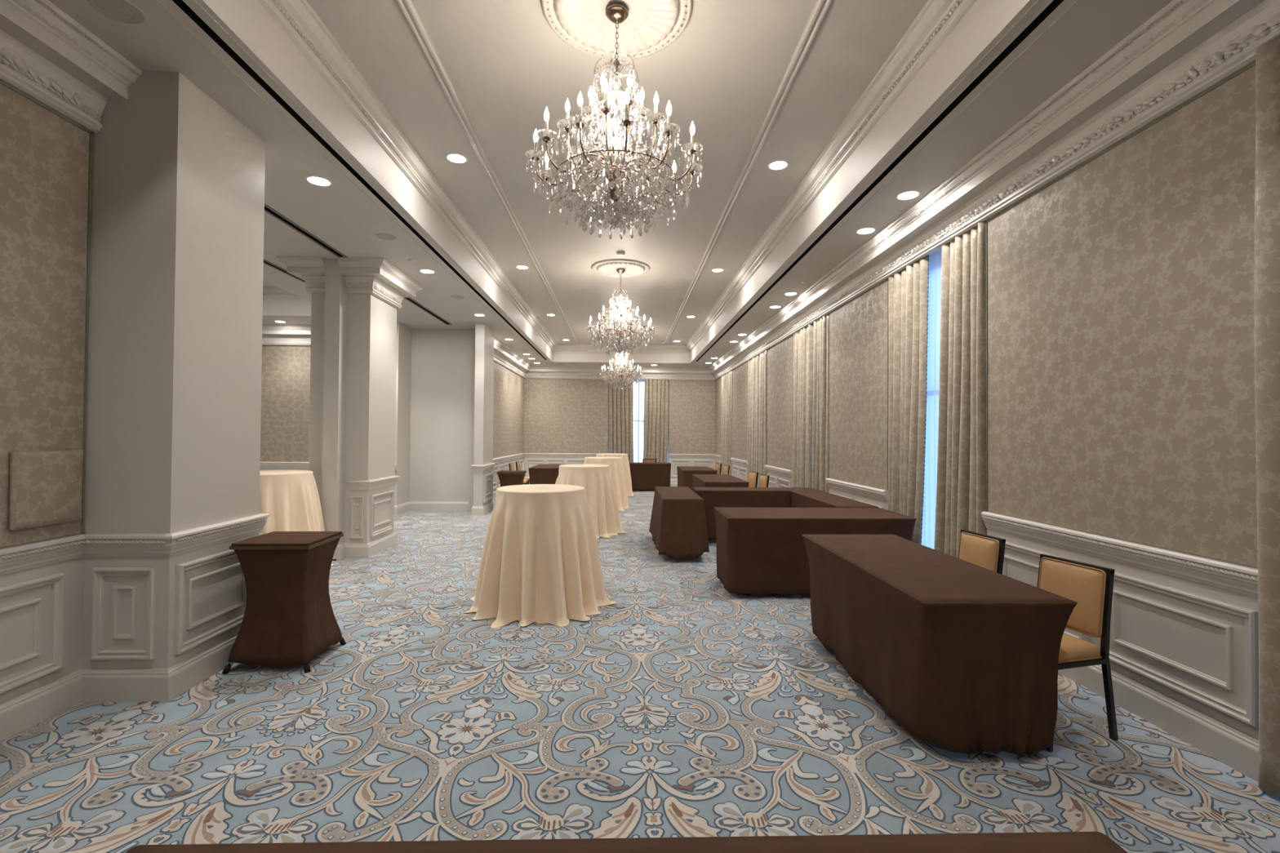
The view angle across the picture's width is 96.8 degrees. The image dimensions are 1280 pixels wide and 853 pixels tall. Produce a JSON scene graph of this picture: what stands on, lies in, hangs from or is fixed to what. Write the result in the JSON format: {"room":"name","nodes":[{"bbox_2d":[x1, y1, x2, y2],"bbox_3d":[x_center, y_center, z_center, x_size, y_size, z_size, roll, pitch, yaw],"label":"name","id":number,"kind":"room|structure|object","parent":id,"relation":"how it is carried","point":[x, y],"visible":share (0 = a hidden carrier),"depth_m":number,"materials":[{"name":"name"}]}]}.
{"room":"event hall","nodes":[
{"label":"event hall","id":0,"kind":"room"},
{"bbox_2d":[0,83,93,704],"bbox_3d":[-3.241,-0.297,0.388,0.300,3.630,5.760,0,-1,-2],"label":"wall","id":1,"kind":"structure","parent":0,"point":[44,157],"depth_m":3.00,"materials":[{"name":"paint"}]},
{"bbox_2d":[8,449,83,530],"bbox_3d":[-3.155,0.328,3.033,0.037,0.395,0.370,0,-1,-2],"label":"fabric panel","id":2,"kind":"object","parent":1,"relation":"attached to","point":[46,487],"visible":1,"depth_m":3.00,"materials":[{"name":"fabric"}]},
{"bbox_2d":[0,632,238,742],"bbox_3d":[-2.860,1.439,0.789,0.510,0.175,6.590,0,-1,-2],"label":"baseboard","id":3,"kind":"structure","parent":1,"relation":"attached to","point":[27,710],"depth_m":3.22,"materials":[{"name":"paint"}]},
{"bbox_2d":[0,550,246,693],"bbox_3d":[-2.858,1.032,0.805,0.511,0.520,6.410,0,-1,-2],"label":"trim","id":4,"kind":"structure","parent":1,"relation":"attached to","point":[57,580],"depth_m":3.24,"materials":[{"name":"paint"}]},
{"bbox_2d":[0,513,270,575],"bbox_3d":[-2.890,0.645,0.806,0.536,0.132,6.623,0,-1,-1],"label":"trim","id":5,"kind":"structure","parent":1,"relation":"attached to","point":[28,556],"depth_m":3.23,"materials":[{"name":"paint"}]},
{"bbox_2d":[81,71,265,669],"bbox_3d":[-3.109,-0.248,3.673,0.800,3.630,0.800,0,-1,-2],"label":"wall pillar","id":6,"kind":"structure","parent":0,"point":[174,380],"depth_m":3.30,"materials":[{"name":"paint"}]},
{"bbox_2d":[259,345,311,471],"bbox_3d":[-6.585,-0.260,4.510,6.100,3.630,14.200,0,-1,-2],"label":"wall","id":7,"kind":"structure","parent":0,"point":[285,369],"depth_m":11.30,"materials":[{"name":"paint"}]},
{"bbox_2d":[259,462,308,468],"bbox_3d":[-7.128,0.768,11.259,4.830,0.132,0.048,0,-1,-2],"label":"trim","id":8,"kind":"structure","parent":7,"relation":"attached to","point":[263,464],"depth_m":11.26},
{"bbox_2d":[262,324,311,346],"bbox_3d":[-6.993,-1.852,7.352,4.830,0.368,7.942,0,-1,-2],"label":"trim","id":9,"kind":"structure","parent":7,"relation":"attached to","point":[272,335],"depth_m":11.24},
{"bbox_2d":[350,490,394,538],"bbox_3d":[-3.373,1.124,7.342,0.196,0.520,0.798,0,-1,13],"label":"trim","id":10,"kind":"structure","parent":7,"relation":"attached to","point":[353,506],"depth_m":7.08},
{"bbox_2d":[394,501,468,515],"bbox_3d":[-3.921,1.582,11.027,1.580,0.175,0.680,0,-1,-2],"label":"baseboard","id":11,"kind":"structure","parent":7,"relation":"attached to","point":[411,505],"depth_m":11.33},
{"bbox_2d":[308,293,396,543],"bbox_3d":[-3.721,-0.197,7.426,0.720,3.630,0.820,0,-1,-2],"label":"wall pillar","id":12,"kind":"structure","parent":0,"point":[371,322],"depth_m":7.04,"materials":[{"name":"paint"}]},
{"bbox_2d":[276,256,423,308],"bbox_3d":[-3.709,-1.828,7.450,1.260,0.368,1.360,0,-1,-2],"label":"trim","id":13,"kind":"structure","parent":12,"relation":"attached to","point":[377,277],"depth_m":6.98,"materials":[{"name":"paint"}]},
{"bbox_2d":[336,532,396,560],"bbox_3d":[-3.715,1.529,7.326,0.750,0.175,1.030,0,-1,-2],"label":"baseboard","id":14,"kind":"structure","parent":12,"relation":"attached to","point":[367,550],"depth_m":6.98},
{"bbox_2d":[347,475,399,491],"bbox_3d":[-3.706,0.736,7.413,0.776,0.132,0.918,0,-1,-2],"label":"trim","id":15,"kind":"structure","parent":12,"relation":"attached to","point":[371,485],"depth_m":7.06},
{"bbox_2d":[394,322,456,505],"bbox_3d":[-4.203,-0.145,11.208,1.000,3.630,0.950,0,-1,-2],"label":"wall","id":16,"kind":"structure","parent":0,"point":[425,358],"depth_m":11.38,"materials":[{"name":"paint"}]},
{"bbox_2d":[468,322,493,510],"bbox_3d":[-3.174,-0.140,11.064,0.450,3.630,0.800,0,-1,-2],"label":"pillar","id":17,"kind":"structure","parent":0,"point":[482,338],"depth_m":10.87,"materials":[{"name":"paint"}]},
{"bbox_2d":[471,501,493,515],"bbox_3d":[-3.045,1.588,11.027,0.230,0.175,0.830,0,-1,-2],"label":"baseboard","id":18,"kind":"structure","parent":17,"relation":"attached to","point":[475,510],"depth_m":10.62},
{"bbox_2d":[471,462,495,471],"bbox_3d":[-3.040,0.794,11.033,0.268,0.132,0.856,0,-1,-2],"label":"trim","id":19,"kind":"structure","parent":17,"relation":"attached to","point":[487,467],"depth_m":10.64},
{"bbox_2d":[483,472,493,502],"bbox_3d":[-2.943,1.182,11.051,0.031,0.520,0.660,0,-1,-2],"label":"trim","id":20,"kind":"structure","parent":17,"relation":"attached to","point":[491,473],"depth_m":11.01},
{"bbox_2d":[453,328,524,501],"bbox_3d":[-3.651,-0.093,14.501,0.300,3.630,6.200,0,-1,-2],"label":"wall","id":21,"kind":"structure","parent":0,"point":[508,386],"depth_m":13.60,"materials":[{"name":"paint"}]},
{"bbox_2d":[492,459,584,488],"bbox_3d":[-2.278,1.250,15.418,2.521,0.520,4.411,0,-1,-2],"label":"trim","id":22,"kind":"structure","parent":21,"relation":"attached to","point":[497,481],"depth_m":17.55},
{"bbox_2d":[493,453,596,463],"bbox_3d":[-2.240,0.863,15.381,2.628,0.132,4.513,0,-1,-2],"label":"trim","id":23,"kind":"structure","parent":21,"relation":"attached to","point":[500,460],"depth_m":17.58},
{"bbox_2d":[48,0,1172,367],"bbox_3d":[-3.219,-2.392,7.593,12.380,0.770,20.700,0,-1,-2],"label":"ceiling","id":24,"kind":"structure","parent":0,"point":[504,61],"depth_m":4.42,"materials":[{"name":"paint"}]},
{"bbox_2d":[87,0,146,24],"bbox_3d":[-2.589,-2.069,2.814,0.220,0.007,0.220,0,-1,-2],"label":"ceiling speaker","id":25,"kind":"object","parent":24,"relation":"attached to","point":[122,11],"visible":1,"depth_m":2.82},
{"bbox_2d":[262,285,302,297],"bbox_3d":[-6.852,-2.438,7.310,3.300,0.175,5.750,0,-1,-2],"label":"trim","id":26,"kind":"structure","parent":24,"relation":"attached to","point":[268,291],"depth_m":10.14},
{"bbox_2d":[305,175,332,186],"bbox_3d":[-2.671,-2.041,4.732,0.196,0.007,0.196,0,-1,-2],"label":"recessed light","id":27,"kind":"object","parent":24,"relation":"in","point":[314,180],"visible":1,"depth_m":4.72,"materials":[{"name":"white plastic"}]},
{"bbox_2d":[263,203,452,324],"bbox_3d":[-4.087,-2.016,7.512,1.165,0.016,6.800,0,-1,-2],"label":"air vent","id":28,"kind":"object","parent":24,"relation":"in","point":[294,228],"depth_m":6.39,"materials":[{"name":"grey metal"}]},
{"bbox_2d":[375,233,396,239],"bbox_3d":[-2.706,-2.022,6.062,0.200,0.007,0.200,0,-1,-2],"label":"ceiling speaker","id":29,"kind":"object","parent":24,"relation":"attached to","point":[383,236],"visible":1,"depth_m":6.04},
{"bbox_2d":[419,269,435,273],"bbox_3d":[-2.749,-2.003,7.351,0.196,0.007,0.196,0,-1,-2],"label":"recessed light","id":30,"kind":"object","parent":24,"relation":"in","point":[424,271],"visible":1,"depth_m":7.34,"materials":[{"name":"white plastic"}]},
{"bbox_2d":[445,152,467,163],"bbox_3d":[-1.720,-2.516,5.338,0.196,0.007,0.196,0,-1,-2],"label":"recessed light","id":31,"kind":"object","parent":24,"relation":"in","point":[455,158],"visible":1,"depth_m":5.33,"materials":[{"name":"white plastic"}]},
{"bbox_2d":[515,265,528,269],"bbox_3d":[-1.824,-2.466,8.806,0.196,0.007,0.196,0,-1,-2],"label":"recessed light","id":32,"kind":"object","parent":24,"relation":"in","point":[522,267],"visible":1,"depth_m":8.80,"materials":[{"name":"white plastic"}]},
{"bbox_2d":[396,0,831,343],"bbox_3d":[-0.278,-2.465,7.461,2.580,0.026,16.860,0,-1,-2],"label":"trim","id":33,"kind":"structure","parent":24,"relation":"attached to","point":[821,6],"depth_m":4.66,"materials":[{"name":"paint"}]},
{"bbox_2d":[540,0,693,59],"bbox_3d":[-0.138,-2.507,3.434,0.912,0.058,0.912,1,-1,-40],"label":"ceiling medallion","id":34,"kind":"object","parent":24,"relation":"attached to","point":[650,26],"visible":0.94,"depth_m":3.55,"materials":[{"name":"paint"}]},
{"bbox_2d":[524,4,702,239],"bbox_3d":[-0.143,-1.851,3.424,1.060,1.300,1.060,0,-1,-2],"label":"chandelier","id":35,"kind":"object","parent":34,"relation":"hanging from","point":[607,103],"visible":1,"depth_m":3.29,"materials":[{"name":"glass"}]},
{"bbox_2d":[257,0,976,352],"bbox_3d":[-0.266,-2.390,7.481,3.987,0.175,18.100,0,-1,-2],"label":"trim","id":36,"kind":"structure","parent":24,"relation":"attached to","point":[297,19],"depth_m":4.59,"materials":[{"name":"paint"}]},
{"bbox_2d":[155,0,1078,361],"bbox_3d":[-0.258,-1.990,7.175,4.440,0.004,17.900,0,-1,-2],"label":"trim","id":37,"kind":"structure","parent":24,"relation":"attached to","point":[157,1],"depth_m":3.80,"materials":[{"name":"paint"}]},
{"bbox_2d":[591,258,649,277],"bbox_3d":[-0.298,-2.429,8.811,0.912,0.058,0.912,0,-1,40],"label":"ceiling medallion","id":38,"kind":"object","parent":24,"relation":"attached to","point":[607,268],"visible":0.94,"depth_m":8.72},
{"bbox_2d":[586,268,654,356],"bbox_3d":[-0.303,-1.773,8.801,1.060,1.300,1.060,1,-1,-14],"label":"chandelier","id":39,"kind":"object","parent":38,"relation":"hanging from","point":[623,343],"visible":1,"depth_m":8.67,"materials":[{"name":"glass"}]},
{"bbox_2d":[616,250,625,256],"bbox_3d":[-0.271,-2.447,8.052,0.124,0.045,0.124,0,-1,-2],"label":"smoke detector","id":40,"kind":"object","parent":24,"relation":"attached to","point":[620,253],"visible":1,"depth_m":8.01,"materials":[{"name":"white plastic"}]},
{"bbox_2d":[603,327,639,334],"bbox_3d":[-0.459,-2.352,14.188,0.912,0.058,0.912,1,-1,-40],"label":"ceiling medallion","id":41,"kind":"object","parent":24,"relation":"attached to","point":[621,327],"visible":0.19,"depth_m":13.99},
{"bbox_2d":[600,349,642,389],"bbox_3d":[-0.464,-1.606,14.177,1.060,1.300,1.060,1,-1,-25],"label":"chandelier","id":42,"kind":"object","parent":41,"relation":"hanging from","point":[623,381],"visible":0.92,"depth_m":14.06,"materials":[{"name":"glass"}]},
{"bbox_2d":[767,160,788,169],"bbox_3d":[1.318,-2.493,5.428,0.196,0.007,0.196,0,-1,-2],"label":"recessed light","id":43,"kind":"object","parent":24,"relation":"in","point":[778,164],"visible":1,"depth_m":5.42,"materials":[{"name":"white plastic"}]},
{"bbox_2d":[855,226,875,234],"bbox_3d":[2.299,-1.991,5.790,0.196,0.007,0.196,0,-1,-2],"label":"recessed light","id":44,"kind":"object","parent":24,"relation":"in","point":[866,230],"visible":1,"depth_m":5.78,"materials":[{"name":"white plastic"}]},
{"bbox_2d":[895,190,920,199],"bbox_3d":[2.325,-2.003,4.931,0.196,0.007,0.196,0,-1,-2],"label":"recessed light","id":45,"kind":"object","parent":24,"relation":"in","point":[911,194],"visible":1,"depth_m":4.92,"materials":[{"name":"white plastic"}]},
{"bbox_2d":[523,377,715,479],"bbox_3d":[-0.625,-0.023,17.852,6.550,3.630,0.320,0,-1,-2],"label":"wall","id":46,"kind":"structure","parent":0,"point":[562,415],"depth_m":17.67,"materials":[{"name":"paint"}]},
{"bbox_2d":[608,379,633,462],"bbox_3d":[-0.579,0.147,17.694,0.842,3.257,0.131,0,-1,-2],"label":"curtain","id":47,"kind":"object","parent":46,"relation":"hanging from","point":[620,401],"visible":0.62,"depth_m":17.68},
{"bbox_2d":[608,413,668,462],"bbox_3d":[-0.049,0.158,17.956,1.910,3.280,0.100,0,-1,-2],"label":"trim","id":48,"kind":"structure","parent":46,"relation":"in","point":[608,414],"depth_m":17.88,"materials":[{"name":"white paint"}]},
{"bbox_2d":[633,379,667,462],"bbox_3d":[-0.044,0.152,17.815,1.856,3.257,0.029,0,-1,-2],"label":"window","id":49,"kind":"structure","parent":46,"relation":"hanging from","point":[638,388],"depth_m":17.82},
{"bbox_2d":[643,379,669,462],"bbox_3d":[0.494,0.155,17.728,0.830,3.257,0.128,0,-1,-2],"label":"curtain","id":50,"kind":"object","parent":46,"relation":"hanging from","point":[656,393],"visible":0.78,"depth_m":17.71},
{"bbox_2d":[0,484,1279,852],"bbox_3d":[-3.247,1.671,7.533,12.380,0.105,20.700,0,-1,-2],"label":"floor","id":51,"kind":"structure","parent":0,"point":[690,706],"depth_m":2.77,"materials":[{"name":"blue carpet"}]},
{"bbox_2d":[222,533,346,674],"bbox_3d":[-2.390,1.176,3.874,0.543,0.812,0.525,0,-1,-3],"label":"folding stand","id":52,"kind":"object","parent":51,"relation":"on","point":[306,667],"visible":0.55,"depth_m":3.64,"materials":[{"name":"brown fabric"}]},
{"bbox_2d":[227,531,342,667],"bbox_3d":[-2.389,1.148,3.875,0.521,0.786,0.503,0,-1,-3],"label":"tablecloth","id":53,"kind":"object","parent":52,"relation":"on","point":[289,619],"visible":0.99,"depth_m":3.69,"materials":[{"name":"brown fabric"}]},
{"bbox_2d":[321,258,347,560],"bbox_3d":[-3.716,-0.204,6.921,0.180,3.630,0.190,0,-1,-2],"label":"wall pillar","id":54,"kind":"structure","parent":51,"relation":"on","point":[335,371],"depth_m":6.84,"materials":[{"name":"paint"}]},
{"bbox_2d":[496,471,526,474],"bbox_3d":[-2.557,1.299,11.331,0.553,0.782,0.515,0,-1,-2],"label":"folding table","id":55,"kind":"object","parent":51,"relation":"on","point":[526,471],"visible":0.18,"depth_m":11.11,"materials":[{"name":"brown fabric"}]},
{"bbox_2d":[497,470,525,487],"bbox_3d":[-2.557,1.272,11.331,0.532,0.756,0.491,0,-1,-2],"label":"tablecloth","id":56,"kind":"object","parent":55,"relation":"on","point":[504,479],"visible":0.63,"depth_m":11.15,"materials":[{"name":"brown fabric"}]},
{"bbox_2d":[508,462,528,484],"bbox_3d":[-2.774,1.273,13.056,0.442,0.868,0.385,0,-1,-2],"label":"banquet chair","id":57,"kind":"object","parent":51,"relation":"on","point":[526,482],"visible":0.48,"depth_m":12.92,"materials":[{"name":"beige leather"}]},
{"bbox_2d":[515,461,529,481],"bbox_3d":[-2.798,1.285,13.856,0.442,0.868,0.385,0,-1,-2],"label":"banquet chair","id":58,"kind":"object","parent":51,"relation":"on","point":[517,463],"visible":0.3,"depth_m":13.71,"materials":[{"name":"fabric"}]},
{"bbox_2d":[528,464,562,484],"bbox_3d":[-2.222,1.326,13.872,0.701,0.722,1.832,0,-1,-2],"label":"tablecloth","id":59,"kind":"object","parent":51,"relation":"on","point":[540,473],"visible":0.54,"depth_m":12.97,"materials":[{"name":"brown fabric"}]},
{"bbox_2d":[125,831,1127,852],"bbox_3d":[-0.010,1.147,0.713,1.863,0.726,0.755,0,-1,-2],"label":"tablecloth","id":60,"kind":"object","parent":51,"relation":"on","point":[1056,842],"visible":1,"depth_m":1.07,"materials":[{"name":"brown fabric"}]},
{"bbox_2d":[642,458,656,462],"bbox_3d":[0.262,1.339,16.131,0.385,0.868,0.442,0,-1,-2],"label":"banquet chair","id":61,"kind":"object","parent":51,"relation":"on","point":[644,460],"visible":0.2,"depth_m":15.94,"materials":[{"name":"beige leather"}]},
{"bbox_2d":[629,462,671,490],"bbox_3d":[-0.076,1.373,15.707,1.832,0.732,0.603,0,-1,-2],"label":"tablecloth","id":62,"kind":"object","parent":51,"relation":"on","point":[644,476],"visible":0.59,"depth_m":15.43,"materials":[{"name":"brown fabric"}]},
{"bbox_2d":[648,486,709,560],"bbox_3d":[0.499,1.255,7.718,0.674,0.723,1.858,0,-1,-2],"label":"tablecloth","id":63,"kind":"object","parent":51,"relation":"on","point":[677,526],"visible":1,"depth_m":6.86,"materials":[{"name":"brown fabric"}]},
{"bbox_2d":[676,466,717,489],"bbox_3d":[1.314,1.343,13.377,0.762,0.722,1.602,0,-1,-2],"label":"tablecloth","id":64,"kind":"object","parent":51,"relation":"on","point":[685,473],"visible":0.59,"depth_m":12.61,"materials":[{"name":"brown fabric"}]},
{"bbox_2d":[715,462,721,474],"bbox_3d":[1.687,1.311,13.495,0.442,0.868,0.385,1,-1,-10],"label":"banquet chair","id":65,"kind":"object","parent":51,"relation":"on","point":[717,466],"visible":0.3,"depth_m":13.39,"materials":[{"name":"fabric"}]},
{"bbox_2d":[692,474,748,487],"bbox_3d":[1.423,1.300,10.389,0.744,0.722,1.833,0,-1,-2],"label":"tablecloth","id":66,"kind":"object","parent":51,"relation":"on","point":[698,480],"visible":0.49,"depth_m":9.84,"materials":[{"name":"brown fabric"}]},
{"bbox_2d":[722,465,729,474],"bbox_3d":[1.752,1.299,12.664,0.443,0.868,0.385,0,-1,-7],"label":"banquet chair","id":67,"kind":"object","parent":51,"relation":"on","point":[726,468],"visible":0.28,"depth_m":12.59,"materials":[{"name":"beige leather"}]},
{"bbox_2d":[747,471,758,487],"bbox_3d":[1.910,1.268,10.451,0.442,0.868,0.385,1,-1,-11],"label":"banquet chair","id":68,"kind":"object","parent":51,"relation":"on","point":[753,477],"visible":0.29,"depth_m":10.39,"materials":[{"name":"fabric"}]},
{"bbox_2d":[692,487,818,540],"bbox_3d":[1.676,1.266,8.276,1.782,0.712,0.502,0,-1,-2],"label":"tablecloth","id":69,"kind":"object","parent":51,"relation":"on","point":[717,497],"visible":0.44,"depth_m":8.03,"materials":[{"name":"brown fabric"}]},
{"bbox_2d":[758,474,769,487],"bbox_3d":[1.941,1.257,9.679,0.443,0.868,0.385,0,-1,-7],"label":"banquet chair","id":70,"kind":"object","parent":51,"relation":"on","point":[763,479],"visible":0.35,"depth_m":9.61,"materials":[{"name":"fabric"}]},
{"bbox_2d":[790,490,878,507],"bbox_3d":[2.380,1.255,7.157,0.463,0.712,1.782,0,-1,-2],"label":"tablecloth","id":71,"kind":"object","parent":51,"relation":"on","point":[800,499],"visible":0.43,"depth_m":7.12,"materials":[{"name":"brown fabric"}]},
{"bbox_2d":[957,529,1005,574],"bbox_3d":[2.162,1.173,3.875,0.442,0.868,0.385,1,-1,-9],"label":"banquet chair","id":72,"kind":"object","parent":51,"relation":"on","point":[985,551],"visible":0.26,"depth_m":3.84,"materials":[{"name":"beige leather"}]},
{"bbox_2d":[1037,554,1118,752],"bbox_3d":[2.167,1.161,3.021,0.442,0.868,0.385,1,-1,-15],"label":"banquet chair","id":73,"kind":"object","parent":51,"relation":"on","point":[1090,585],"visible":0.51,"depth_m":2.92,"materials":[{"name":"beige leather"}]},
{"bbox_3d":[1.701,1.264,5.736,1.764,0.735,0.764,0,-1,-2],"label":"folding table","id":74,"kind":"object","parent":51,"relation":"on","visible":0},
{"bbox_2d":[714,506,915,595],"bbox_3d":[1.701,1.232,5.736,1.802,0.726,0.804,0,-1,-2],"label":"tablecloth","id":75,"kind":"object","parent":74,"relation":"on","point":[760,550],"visible":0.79,"depth_m":5.34,"materials":[{"name":"brown fabric"}]},
{"bbox_3d":[1.661,1.231,3.564,0.704,0.735,1.794,0,-1,-2],"label":"folding table","id":76,"kind":"object","parent":51,"relation":"on","visible":0},
{"bbox_2d":[801,534,1077,756],"bbox_3d":[1.661,1.200,3.563,0.740,0.726,1.832,0,-1,-2],"label":"tablecloth","id":77,"kind":"object","parent":76,"relation":"on","point":[978,668],"visible":1,"depth_m":2.74,"materials":[{"name":"brown fabric"}]},
{"bbox_3d":[-0.895,1.082,5.111,0.762,1.044,0.762,0,-1,-2],"label":"cocktail table","id":78,"kind":"object","parent":51,"relation":"on","visible":0},
{"bbox_2d":[463,484,616,628],"bbox_3d":[-0.877,1.078,5.116,1.337,1.052,1.206,0,-1,-6],"label":"tablecloth","id":79,"kind":"object","parent":78,"relation":"on","point":[540,562],"visible":1,"depth_m":4.72,"materials":[{"name":"beige fabric"}]},
{"bbox_3d":[-0.872,1.137,8.862,0.762,1.044,0.762,0,-1,-2],"label":"cocktail table","id":80,"kind":"object","parent":51,"relation":"on","visible":0},
{"bbox_2d":[555,464,627,538],"bbox_3d":[-0.860,1.133,8.882,1.346,1.052,1.271,0,-1,-2],"label":"tablecloth","id":81,"kind":"object","parent":80,"relation":"on","point":[596,480],"visible":0.67,"depth_m":8.53,"materials":[{"name":"beige fabric"}]},
{"bbox_3d":[-0.779,1.183,11.966,0.762,1.044,0.762,0,-1,-2],"label":"cocktail table","id":82,"kind":"object","parent":51,"relation":"on","visible":0},
{"bbox_2d":[583,457,631,511],"bbox_3d":[-0.801,1.179,11.961,1.212,1.052,1.195,0,-1,-2],"label":"tablecloth","id":83,"kind":"object","parent":82,"relation":"on","point":[616,469],"visible":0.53,"depth_m":11.64,"materials":[{"name":"beige fabric"}]},
{"bbox_3d":[-0.703,1.217,14.269,0.762,1.044,0.762,0,-1,-2],"label":"cocktail table","id":84,"kind":"object","parent":51,"relation":"on","visible":0},
{"bbox_2d":[595,453,634,497],"bbox_3d":[-0.837,1.213,14.268,1.439,1.052,1.207,0,-1,-2],"label":"tablecloth","id":85,"kind":"object","parent":84,"relation":"on","point":[625,463],"visible":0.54,"depth_m":14.06,"materials":[{"name":"beige fabric"}]},
{"bbox_3d":[-4.119,1.060,6.366,0.762,1.079,0.762,0,-1,-2],"label":"cocktail table","id":86,"kind":"object","parent":51,"relation":"on","visible":0},
{"bbox_2d":[258,470,333,566],"bbox_3d":[-4.098,1.057,6.389,1.258,1.088,1.262,1,-1,-36],"label":"tablecloth","id":87,"kind":"object","parent":86,"relation":"on","point":[291,498],"visible":0.38,"depth_m":6.17,"materials":[{"name":"beige fabric"}]},
{"bbox_2d":[715,65,1258,740],"bbox_3d":[2.813,-0.147,7.740,0.320,3.630,20.100,0,-1,-2],"label":"wall","id":88,"kind":"structure","parent":0,"point":[1121,291],"depth_m":3.25,"materials":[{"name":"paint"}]},
{"bbox_2d":[0,61,1257,568],"bbox_3d":[-0.324,-0.462,7.651,5.960,2.315,20.100,0,-1,-2],"label":"trim","id":89,"kind":"structure","parent":88,"relation":"attached to","point":[91,134],"depth_m":3.26,"materials":[{"name":"paint"}]},
{"bbox_2d":[670,478,677,484],"bbox_3d":[1.640,1.710,17.134,1.440,0.175,1.200,0,-1,-2],"label":"baseboard","id":90,"kind":"structure","parent":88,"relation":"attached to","point":[673,481],"depth_m":17.69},
{"bbox_2d":[669,453,720,459],"bbox_3d":[1.645,0.916,17.145,1.455,0.132,1.215,0,-1,-2],"label":"trim","id":91,"kind":"structure","parent":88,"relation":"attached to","point":[671,455],"depth_m":17.71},
{"bbox_2d":[720,373,728,474],"bbox_3d":[2.412,0.147,16.152,0.108,3.276,0.849,0,-1,-2],"label":"curtain","id":92,"kind":"object","parent":88,"relation":"hanging from","point":[724,378],"visible":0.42,"depth_m":16.06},
{"bbox_2d":[726,370,732,475],"bbox_3d":[2.432,0.134,15.306,0.106,3.260,0.654,0,-1,-2],"label":"curtain","id":93,"kind":"object","parent":88,"relation":"hanging from","point":[729,451],"visible":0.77,"depth_m":15.27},
{"bbox_2d":[730,457,747,466],"bbox_3d":[2.434,0.876,14.018,0.049,0.132,1.915,0,-1,-2],"label":"trim","id":94,"kind":"structure","parent":88,"relation":"attached to","point":[741,462],"depth_m":13.87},
{"bbox_2d":[747,355,759,487],"bbox_3d":[2.521,0.095,12.604,0.115,3.268,0.986,0,-1,-2],"label":"curtain","id":95,"kind":"object","parent":88,"relation":"hanging from","point":[753,363],"visible":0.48,"depth_m":12.48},
{"bbox_2d":[758,349,767,484],"bbox_3d":[2.538,0.083,11.754,0.103,3.268,0.765,0,-1,-2],"label":"curtain","id":96,"kind":"object","parent":88,"relation":"hanging from","point":[762,356],"visible":0.81,"depth_m":11.69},
{"bbox_2d":[764,465,791,478],"bbox_3d":[2.539,0.825,10.509,0.049,0.132,1.735,0,-1,-2],"label":"trim","id":97,"kind":"structure","parent":88,"relation":"attached to","point":[786,473],"depth_m":10.36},
{"bbox_2d":[791,323,813,488],"bbox_3d":[2.618,0.046,9.206,0.116,3.276,1.030,0,-1,-2],"label":"curtain","id":98,"kind":"object","parent":88,"relation":"hanging from","point":[803,339],"visible":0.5,"depth_m":9.04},
{"bbox_2d":[812,313,828,492],"bbox_3d":[2.646,0.033,8.298,0.119,3.276,0.684,0,-1,-2],"label":"curtain","id":99,"kind":"object","parent":88,"relation":"hanging from","point":[820,352],"visible":0.8,"depth_m":8.27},
{"bbox_2d":[825,478,888,502],"bbox_3d":[2.642,0.775,7.061,0.049,0.132,1.795,0,-1,-2],"label":"trim","id":100,"kind":"structure","parent":88,"relation":"attached to","point":[873,493],"depth_m":6.84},
{"bbox_2d":[493,0,1279,380],"bbox_3d":[-0.309,-1.801,7.671,5.962,0.368,20.103,0,-1,-2],"label":"trim","id":101,"kind":"structure","parent":88,"relation":"attached to","point":[1188,47],"depth_m":3.67,"materials":[{"name":"paint"}]},
{"bbox_2d":[888,254,928,544],"bbox_3d":[2.716,-0.003,5.795,0.105,3.276,0.775,0,-1,-2],"label":"curtain","id":102,"kind":"object","parent":88,"relation":"hanging from","point":[908,287],"visible":0.82,"depth_m":5.72,"materials":[{"name":"fabric"}]},
{"bbox_2d":[921,251,942,549],"bbox_3d":[2.821,-0.010,5.351,0.030,3.257,1.635,0,-1,-2],"label":"window","id":103,"kind":"structure","parent":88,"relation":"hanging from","point":[935,262],"depth_m":5.48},
{"bbox_2d":[933,221,986,558],"bbox_3d":[2.746,-0.016,4.901,0.123,3.276,0.792,0,-1,-2],"label":"curtain","id":104,"kind":"object","parent":88,"relation":"hanging from","point":[961,484],"visible":0.82,"depth_m":4.79,"materials":[{"name":"fabric"}]},
{"bbox_2d":[671,460,1258,727],"bbox_3d":[1.963,1.167,7.746,1.361,0.520,20.001,0,-1,-2],"label":"trim","id":105,"kind":"structure","parent":88,"relation":"attached to","point":[1250,716],"depth_m":2.87,"materials":[{"name":"paint"}]},
{"bbox_2d":[981,511,1257,597],"bbox_3d":[2.748,0.723,3.483,0.049,0.132,2.035,0,-1,-2],"label":"trim","id":106,"kind":"structure","parent":88,"relation":"attached to","point":[1240,579],"depth_m":3.13,"materials":[{"name":"paint"}]},
{"bbox_2d":[1057,664,1258,782],"bbox_3d":[2.752,1.518,3.472,0.030,0.175,2.020,0,-1,-2],"label":"baseboard","id":107,"kind":"structure","parent":88,"relation":"attached to","point":[1233,748],"depth_m":2.90,"materials":[{"name":"paint"}]},
{"bbox_2d":[1254,35,1279,799],"bbox_3d":[2.754,-0.056,2.161,0.120,3.260,0.758,0,-1,-2],"label":"curtain","id":108,"kind":"object","parent":88,"relation":"hanging from","point":[1267,153],"visible":1,"depth_m":2.46,"materials":[{"name":"fabric"}]},
{"bbox_3d":[-2.931,-0.339,-2.634,12.380,3.630,0.300,0,-1,-2],"label":"wall","id":109,"kind":"structure","parent":0,"visible":0},
{"bbox_2d":[0,0,142,133],"bbox_3d":[-2.945,-1.926,0.419,0.270,0.368,5.763,0,-1,-2],"label":"trim","id":110,"kind":"structure","parent":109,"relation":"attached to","point":[46,55],"depth_m":2.96,"materials":[{"name":"paint"}]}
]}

